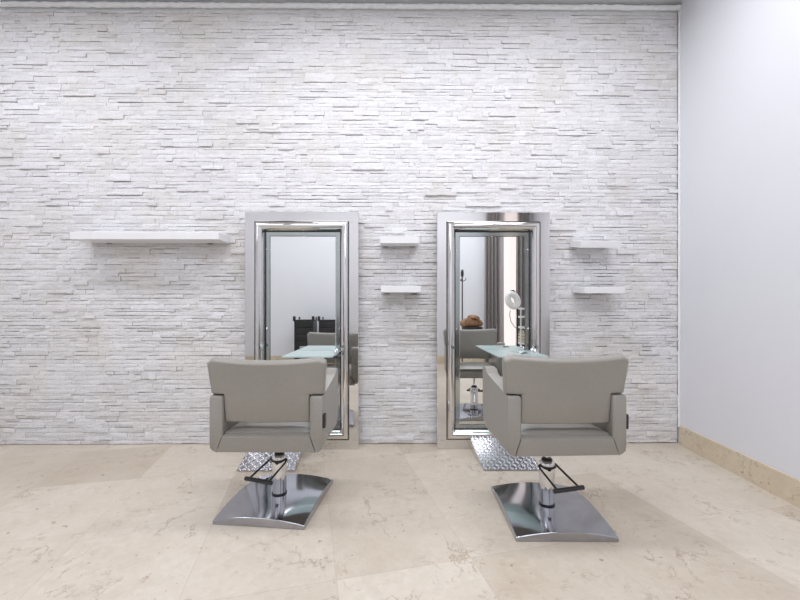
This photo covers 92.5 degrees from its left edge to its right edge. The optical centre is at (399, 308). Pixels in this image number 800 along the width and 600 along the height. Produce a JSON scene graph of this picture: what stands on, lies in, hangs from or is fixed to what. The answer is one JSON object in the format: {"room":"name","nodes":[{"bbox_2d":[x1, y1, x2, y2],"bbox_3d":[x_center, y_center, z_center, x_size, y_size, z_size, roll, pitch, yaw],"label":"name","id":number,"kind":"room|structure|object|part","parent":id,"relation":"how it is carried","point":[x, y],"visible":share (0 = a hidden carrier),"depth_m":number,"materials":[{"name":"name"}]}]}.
{"room":"salon","nodes":[
{"label":"salon","id":0,"kind":"room"},
{"bbox_2d":[0,10,677,444],"bbox_3d":[-1.215,-0.666,3.047,6.799,3.432,0.170,0,0,0],"label":"wall","id":1,"kind":"structure","parent":0,"point":[124,121],"depth_m":2.98,"materials":[{"name":"stone"}]},
{"bbox_2d":[70,232,229,243],"bbox_3d":[-1.856,-0.530,2.871,1.078,0.056,0.184,0,0,0],"label":"floating shelf","id":2,"kind":"object","parent":1,"relation":"attached to","point":[88,237],"visible":1,"depth_m":2.78,"materials":[{"name":"white paint"}]},
{"bbox_2d":[0,7,677,14],"bbox_3d":[-1.119,-2.345,2.992,6.604,0.075,0.020,0,0,0],"label":"trim","id":3,"kind":"structure","parent":1,"relation":"attached to","point":[267,10],"depth_m":2.99,"materials":[{"name":"paint"}]},
{"bbox_2d":[0,1,681,10],"bbox_3d":[-1.119,-2.340,2.954,6.610,0.044,0.044,0,0,0],"label":"trim","id":4,"kind":"structure","parent":1,"relation":"attached to","point":[444,6],"depth_m":2.95,"materials":[{"name":"paint"}]},
{"bbox_2d":[380,236,418,246],"bbox_3d":[-0.005,-0.507,2.897,0.288,0.054,0.160,0,0,0],"label":"shelf","id":5,"kind":"object","parent":1,"relation":"attached to","point":[385,241],"visible":1,"depth_m":2.82,"materials":[{"name":"white paint"}]},
{"bbox_2d":[381,286,420,293],"bbox_3d":[0.006,-0.144,2.897,0.295,0.052,0.160,0,0,0],"label":"shelf","id":6,"kind":"object","parent":1,"relation":"attached to","point":[384,289],"visible":1,"depth_m":2.82,"materials":[{"name":"white paint"}]},
{"bbox_2d":[569,240,621,247],"bbox_3d":[1.467,-0.489,2.887,0.298,0.085,0.201,0,0,0],"label":"shelf","id":7,"kind":"object","parent":1,"relation":"attached to","point":[573,243],"visible":1,"depth_m":2.79,"materials":[{"name":"white paint"}]},
{"bbox_2d":[572,287,624,292],"bbox_3d":[1.491,-0.142,2.889,0.298,0.055,0.197,0,0,0],"label":"shelf","id":8,"kind":"object","parent":1,"relation":"attached to","point":[575,289],"visible":1,"depth_m":2.79,"materials":[{"name":"white paint"}]},
{"bbox_2d":[0,0,681,4],"bbox_3d":[-0.895,-2.432,0.666,7.220,0.100,4.935,0,0,0],"label":"ceiling","id":9,"kind":"structure","parent":0,"point":[516,2],"depth_m":2.97,"materials":[{"name":"grey paint"}]},
{"bbox_2d":[0,442,799,599],"bbox_3d":[-0.895,1.100,0.666,7.220,0.100,4.935,0,0,0],"label":"floor","id":10,"kind":"structure","parent":0,"point":[395,521],"depth_m":1.80,"materials":[{"name":"beige stone"}]},
{"bbox_2d":[237,452,303,470],"bbox_3d":[-0.878,0.998,2.664,0.397,0.104,0.385,0,0,0],"label":"footrest","id":11,"kind":"object","parent":10,"relation":"on","point":[252,461],"visible":0.26,"depth_m":2.56,"materials":[{"name":"metal"}]},
{"bbox_2d":[207,357,337,529],"bbox_3d":[-0.647,0.642,2.087,0.573,0.816,0.554,0,0,0],"label":"chair","id":12,"kind":"object","parent":10,"relation":"on","point":[256,405],"visible":1,"depth_m":1.85,"materials":[{"name":"grey leather"}]},
{"bbox_3d":[-0.884,0.519,2.066,0.062,0.348,0.443,0,0,1],"label":"armrest","id":13,"kind":"part","parent":12,"relation":"part of","materials":[{"name":"grey leather"}]},
{"bbox_3d":[-0.643,0.651,2.059,0.483,0.084,0.446,0,0,0],"label":"seat","id":14,"kind":"part","parent":12,"relation":"part of","materials":[{"name":"grey leather"}]},
{"bbox_3d":[-0.645,0.393,1.869,0.573,0.317,0.118,0,0,0],"label":"backrest","id":15,"kind":"part","parent":12,"relation":"part of","materials":[{"name":"grey leather"}]},
{"bbox_2d":[225,422,309,433],"bbox_3d":[-0.643,0.592,2.076,0.423,0.037,0.428,0,0,0],"label":"seat cushion","id":16,"kind":"object","parent":12,"relation":"on","point":[230,427],"depth_m":1.90,"materials":[{"name":"grey leather"}]},
{"bbox_3d":[-0.685,0.839,2.013,0.130,0.064,0.174,0,0,20],"label":"pump lever","id":17,"kind":"part","parent":12,"relation":"part of","materials":[{"name":"black plastic"}]},
{"bbox_3d":[-0.658,1.026,2.090,0.462,0.049,0.500,0,0,6],"label":"plate","id":18,"kind":"part","parent":12,"relation":"part of","materials":[{"name":"silver metal"}]},
{"bbox_3d":[-0.402,0.519,2.062,0.062,0.348,0.443,0,0,1],"label":"armrest","id":19,"kind":"part","parent":12,"relation":"part of","materials":[{"name":"grey leather"}]},
{"bbox_3d":[-0.366,0.541,1.858,0.014,0.068,0.032,0,0,0],"label":"recline knob","id":20,"kind":"part","parent":12,"relation":"part of","materials":[{"name":"black plastic"}]},
{"bbox_2d":[245,212,359,448],"bbox_3d":[-0.734,0.162,2.873,0.846,1.776,0.149,0,0,0],"label":"mirror","id":21,"kind":"object","parent":10,"relation":"on","point":[302,269],"visible":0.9,"depth_m":2.90,"materials":[{"name":"metal"}]},
{"bbox_2d":[282,349,340,357],"bbox_3d":[-0.609,0.318,2.707,0.346,0.052,0.363,0,0,0],"label":"glass shelf","id":22,"kind":"object","parent":21,"relation":"attached to","point":[298,353],"visible":1,"depth_m":2.69,"materials":[{"name":"clear glass"}]},
{"bbox_2d":[436,212,549,448],"bbox_3d":[0.701,0.162,2.884,0.846,1.776,0.149,0,0,0],"label":"mirror","id":23,"kind":"object","parent":10,"relation":"on","point":[493,268],"visible":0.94,"depth_m":2.91,"materials":[{"name":"metal"}]},
{"bbox_2d":[486,349,548,357],"bbox_3d":[0.825,0.318,2.717,0.346,0.052,0.363,0,0,0],"label":"glass shelf","id":24,"kind":"object","parent":23,"relation":"attached to","point":[499,353],"visible":0.86,"depth_m":2.69,"materials":[{"name":"clear glass"}]},
{"bbox_2d":[470,437,538,470],"bbox_3d":[0.718,0.998,2.675,0.397,0.104,0.385,0,0,0],"label":"footrest","id":25,"kind":"object","parent":10,"relation":"on","point":[490,454],"visible":0.73,"depth_m":2.60,"materials":[{"name":"metal"}]},
{"bbox_2d":[483,354,628,541],"bbox_3d":[0.753,0.628,1.961,0.573,0.844,0.534,0,0,0],"label":"chair","id":26,"kind":"object","parent":10,"relation":"on","point":[545,407],"visible":1,"depth_m":1.74,"materials":[{"name":"grey leather"}]},
{"bbox_3d":[0.505,0.491,1.938,0.062,0.348,0.443,0,0,-2],"label":"armrest","id":27,"kind":"part","parent":26,"relation":"part of","materials":[{"name":"grey leather"}]},
{"bbox_3d":[0.757,1.026,1.974,0.471,0.049,0.508,0,0,0],"label":"plate","id":28,"kind":"part","parent":26,"relation":"part of","materials":[{"name":"silver metal"}]},
{"bbox_3d":[0.777,0.826,1.895,0.130,0.064,0.174,0,0,-14],"label":"pump lever","id":29,"kind":"part","parent":26,"relation":"part of","materials":[{"name":"black plastic"}]},
{"bbox_2d":[521,423,609,436],"bbox_3d":[0.746,0.564,1.960,0.430,0.037,0.435,0,0,0],"label":"seat cushion","id":30,"kind":"object","parent":26,"relation":"on","point":[587,429],"depth_m":1.77,"materials":[{"name":"grey leather"}]},
{"bbox_3d":[0.754,0.365,1.755,0.573,0.317,0.122,0,0,0],"label":"backrest","id":31,"kind":"part","parent":26,"relation":"part of","materials":[{"name":"grey leather"}]},
{"bbox_3d":[0.746,0.623,1.943,0.490,0.084,0.454,0,0,0],"label":"seat","id":32,"kind":"part","parent":26,"relation":"part of","materials":[{"name":"grey leather"}]},
{"bbox_3d":[0.987,0.491,1.958,0.062,0.348,0.443,0,0,-2],"label":"armrest","id":33,"kind":"part","parent":26,"relation":"part of","materials":[{"name":"grey leather"}]},
{"bbox_3d":[1.033,0.513,1.756,0.015,0.068,0.032,0,0,0],"label":"recline knob","id":34,"kind":"part","parent":26,"relation":"part of","materials":[{"name":"black plastic"}]},
{"bbox_2d":[677,0,799,479],"bbox_3d":[2.402,-0.666,0.690,0.626,3.432,4.935,0,0,0],"label":"wall","id":35,"kind":"structure","parent":0,"point":[740,59],"depth_m":2.40,"materials":[{"name":"white paint"}]},
{"bbox_2d":[677,11,679,426],"bbox_3d":[2.178,-0.710,2.990,0.020,3.260,0.018,0,0,0],"label":"trim","id":36,"kind":"structure","parent":35,"relation":"attached to","point":[678,397],"depth_m":2.98,"materials":[{"name":"paint"}]},
{"bbox_2d":[679,426,799,507],"bbox_3d":[2.126,0.978,2.220,0.014,0.144,1.513,0,0,4],"label":"baseboard","id":37,"kind":"structure","parent":35,"relation":"attached to","point":[772,480],"depth_m":2.36,"materials":[{"name":"beige stone"}]}
]}

